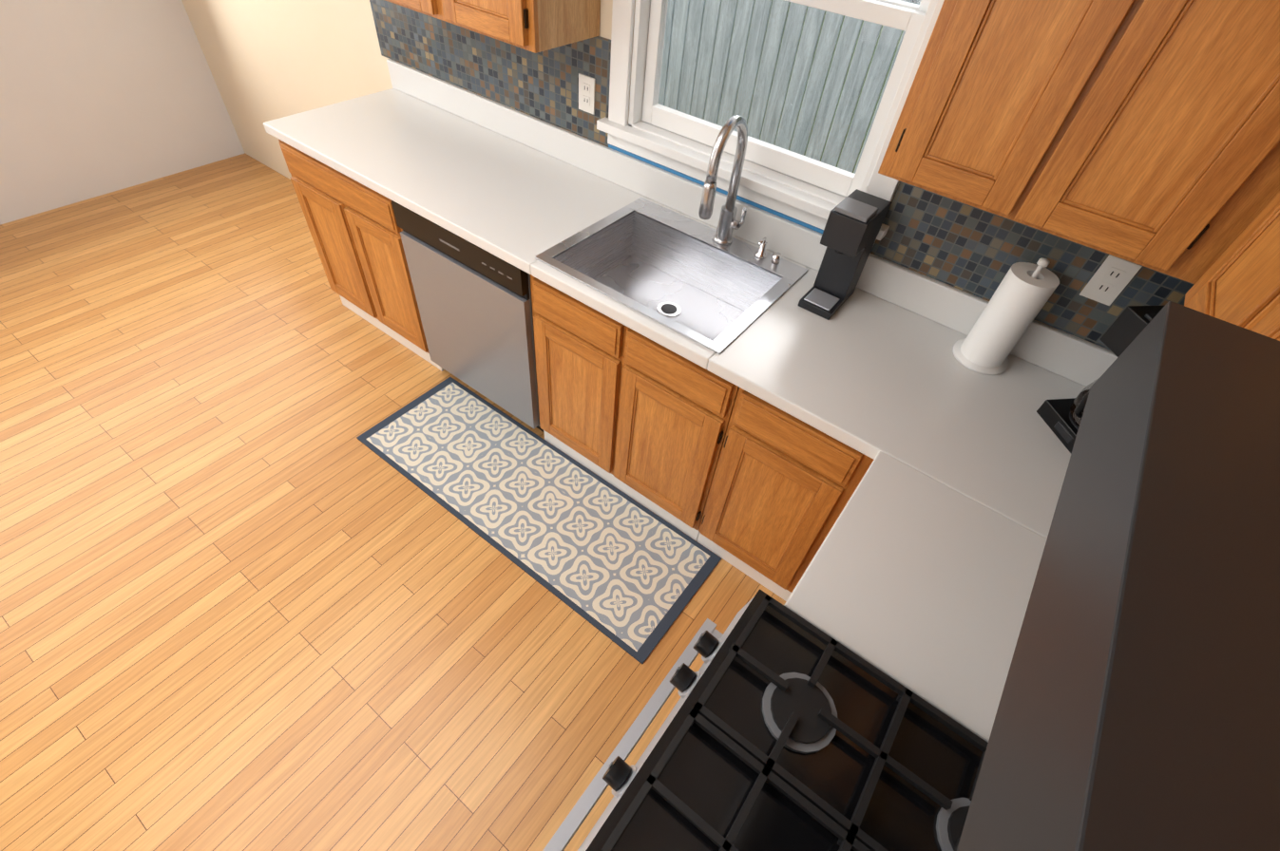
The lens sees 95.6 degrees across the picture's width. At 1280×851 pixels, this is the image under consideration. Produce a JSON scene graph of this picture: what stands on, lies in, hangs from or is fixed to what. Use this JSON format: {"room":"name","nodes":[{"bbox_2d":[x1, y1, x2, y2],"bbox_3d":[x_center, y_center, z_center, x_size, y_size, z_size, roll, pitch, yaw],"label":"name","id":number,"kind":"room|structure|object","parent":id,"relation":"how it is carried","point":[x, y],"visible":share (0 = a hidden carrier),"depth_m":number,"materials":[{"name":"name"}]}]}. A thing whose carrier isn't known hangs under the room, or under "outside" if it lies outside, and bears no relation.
{"room":"kitchen","nodes":[
{"label":"kitchen","id":0,"kind":"room"},
{"bbox_2d":[0,0,244,225],"bbox_3d":[-3.886,-1.668,2.061,0.150,2.440,4.200,31,52,21],"label":"wall","id":1,"kind":"structure","parent":0,"point":[100,97],"depth_m":3.33,"materials":[{"name":"white paint"}]},
{"bbox_2d":[0,152,785,850],"bbox_3d":[-1.854,0.485,2.043,5.500,0.100,4.200,31,52,21],"label":"floor","id":2,"kind":"structure","parent":0,"point":[257,594],"depth_m":1.98,"materials":[{"name":"brown wood"}]},
{"bbox_2d":[278,139,444,371],"bbox_3d":[-1.048,-0.887,2.722,0.768,0.874,0.619,31,52,21],"label":"base cabinet","id":3,"kind":"object","parent":2,"relation":"on","point":[355,230],"visible":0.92,"depth_m":2.48,"materials":[{"name":"brown wood"}]},
{"bbox_2d":[391,200,543,432],"bbox_3d":[-0.493,-0.529,2.459,0.646,0.871,0.602,31,52,21],"label":"dishwasher","id":4,"kind":"object","parent":2,"relation":"on","point":[474,304],"visible":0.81,"depth_m":2.19,"materials":[{"name":"grey metal"}]},
{"bbox_2d":[356,377,721,664],"bbox_3d":[-0.442,0.278,2.313,1.500,0.008,0.500,31,52,21],"label":"kitchen rug","id":5,"kind":"object","parent":2,"relation":"on","point":[624,572],"visible":1,"depth_m":2.26,"materials":[{"name":"beige fabric"}]},
{"bbox_2d":[530,274,739,540],"bbox_3d":[0.096,-0.190,2.212,0.792,0.874,0.619,31,52,21],"label":"base cabinet","id":6,"kind":"object","parent":2,"relation":"on","point":[641,419],"visible":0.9,"depth_m":1.95,"materials":[{"name":"brown wood"}]},
{"bbox_2d":[263,58,1117,503],"bbox_3d":[-0.029,-0.618,1.890,3.248,0.156,0.660,31,52,21],"label":"countertop","id":7,"kind":"structure","parent":6,"relation":"on","point":[513,184],"depth_m":1.78,"materials":[{"name":"white"}]},
{"bbox_2d":[534,197,807,354],"bbox_3d":[0.102,-0.456,1.927,0.684,0.190,0.559,31,52,21],"label":"sink basin","id":8,"kind":"object","parent":7,"relation":"in","point":[686,277],"visible":0.79,"depth_m":2.01,"materials":[{"name":"silver metal"}]},
{"bbox_2d":[755,237,781,265],"bbox_3d":[0.417,-0.569,1.888,0.086,0.068,0.053,31,52,21],"label":"soap dispenser pump","id":9,"kind":"object","parent":8,"relation":"on","point":[760,254],"visible":1,"depth_m":1.89,"materials":[{"name":"silver metal"}]},
{"bbox_2d":[698,114,747,245],"bbox_3d":[0.272,-0.720,1.773,0.110,0.418,0.214,31,52,21],"label":"pull-down faucet","id":10,"kind":"object","parent":7,"relation":"on","point":[728,223],"visible":1,"depth_m":1.74,"materials":[{"name":"silver metal"}]},
{"bbox_2d":[797,189,891,320],"bbox_3d":[0.589,-0.497,1.683,0.106,0.316,0.190,31,52,21],"label":"pod coffee maker","id":11,"kind":"object","parent":7,"relation":"on","point":[853,223],"visible":1,"depth_m":1.63,"materials":[{"name":"black plastic"}]},
{"bbox_2d":[952,257,1059,375],"bbox_3d":[0.986,-0.302,1.546,0.150,0.320,0.150,31,52,21],"label":"paper towel roll","id":12,"kind":"object","parent":7,"relation":"on","point":[1020,297],"visible":1,"depth_m":1.52,"materials":[{"name":"white paper"}]},
{"bbox_2d":[1036,305,1184,454],"bbox_3d":[1.166,-0.087,1.354,0.262,0.343,0.196,-3,48,-9],"label":"drip coffee maker","id":13,"kind":"object","parent":7,"relation":"on","point":[1061,418],"visible":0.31,"depth_m":1.37,"materials":[{"name":"black plastic"}]},
{"bbox_2d":[542,589,988,850],"bbox_3d":[0.214,0.899,1.016,0.742,1.190,0.784,31,52,21],"label":"range","id":14,"kind":"object","parent":2,"relation":"on","point":[783,728],"visible":0.94,"depth_m":0.92,"materials":[{"name":"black metal"}]},
{"bbox_2d":[696,387,873,601],"bbox_3d":[0.578,0.104,1.997,0.412,0.874,0.619,31,52,21],"label":"base cabinet","id":15,"kind":"object","parent":2,"relation":"on","point":[784,485],"visible":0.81,"depth_m":1.74,"materials":[{"name":"brown wood"}]},
{"bbox_2d":[181,0,1111,351],"bbox_3d":[-0.542,-1.500,2.273,5.200,2.440,0.150,31,52,21],"label":"wall","id":16,"kind":"structure","parent":0,"point":[271,59],"depth_m":3.09,"materials":[{"name":"paint"}]},
{"bbox_2d":[385,0,600,53],"bbox_3d":[-0.524,-1.651,1.692,0.815,0.758,0.324,31,52,21],"label":"upper cabinet","id":17,"kind":"object","parent":16,"relation":"attached to","point":[536,26],"visible":1,"depth_m":1.76,"materials":[{"name":"brown wood"}]},
{"bbox_2d":[596,0,944,244],"bbox_3d":[0.373,-1.186,1.585,1.075,1.083,0.200,31,52,21],"label":"window","id":18,"kind":"structure","parent":16,"relation":"in","point":[812,192],"depth_m":1.83,"materials":[{"name":"white"}]},
{"bbox_2d":[369,0,1194,350],"bbox_3d":[0.168,-0.981,1.903,3.300,0.338,0.007,31,52,21],"label":"backsplash","id":19,"kind":"structure","parent":16,"relation":"attached to","point":[974,251],"depth_m":1.70,"materials":[{"name":"tile"}]},
{"bbox_2d":[578,73,595,114],"bbox_3d":[-0.190,-1.181,2.069,0.072,0.116,0.008,31,52,21],"label":"electrical outlet","id":20,"kind":"object","parent":19,"relation":"attached to","point":[586,93],"visible":1,"depth_m":2.06,"materials":[{"name":"white plastic"}]},
{"bbox_2d":[1079,254,1142,305],"bbox_3d":[1.173,-0.362,1.450,0.072,0.116,0.008,31,52,21],"label":"electrical outlet","id":21,"kind":"object","parent":19,"relation":"attached to","point":[1110,279],"visible":0.96,"depth_m":1.45,"materials":[{"name":"white plastic"}]},
{"bbox_2d":[878,0,1279,284],"bbox_3d":[1.051,-0.692,0.990,0.954,0.758,0.324,31,52,21],"label":"upper cabinet","id":22,"kind":"object","parent":16,"relation":"attached to","point":[1145,133],"visible":1,"depth_m":1.07,"materials":[{"name":"brown wood"}]},
{"bbox_2d":[783,416,1056,743],"bbox_3d":[0.672,0.334,1.097,0.639,0.156,0.479,31,52,21],"label":"countertop","id":23,"kind":"structure","parent":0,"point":[919,576],"depth_m":1.17,"materials":[{"name":"white"}]},
{"bbox_3d":[0.383,0.933,0.156,0.150,2.440,4.200,31,52,21],"label":"wall","id":24,"kind":"structure","parent":0,"visible":0},
{"bbox_2d":[1184,191,1279,341],"bbox_3d":[0.961,-0.219,0.549,0.324,0.758,0.814,31,52,21],"label":"upper cabinet","id":25,"kind":"object","parent":24,"relation":"attached to","point":[1237,283],"visible":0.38,"depth_m":0.89,"materials":[{"name":"brown wood"}]},
{"label":"outside","id":26,"kind":"structure","parent":0,"visible":0},
{"bbox_2d":[664,0,903,172],"bbox_3d":[10.360,-7.530,11.171,50.000,0.100,29.850,31,52,21],"label":"ground","id":27,"kind":"structure","parent":26,"point":[808,79],"depth_m":7.33,"materials":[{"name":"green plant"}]},
{"bbox_2d":[658,0,920,173],"bbox_3d":[3.637,-0.673,2.657,9.000,2.140,0.060,31,52,21],"label":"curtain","id":28,"kind":"object","parent":27,"relation":"on","point":[863,53],"depth_m":3.84,"materials":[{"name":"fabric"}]},
{"bbox_3d":[0.497,0.123,-0.025,0.324,0.448,0.778,31,52,21],"label":"upper cabinet","id":29,"kind":"object","parent":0,"visible":0},
{"bbox_2d":[956,301,1279,850],"bbox_3d":[0.400,0.282,0.226,0.499,0.147,0.778,31,52,21],"label":"under-cabinet range hood","id":30,"kind":"object","parent":29,"relation":"attached to","point":[1138,708],"visible":1,"depth_m":0.30,"materials":[{"name":"grey metal"}]}
]}

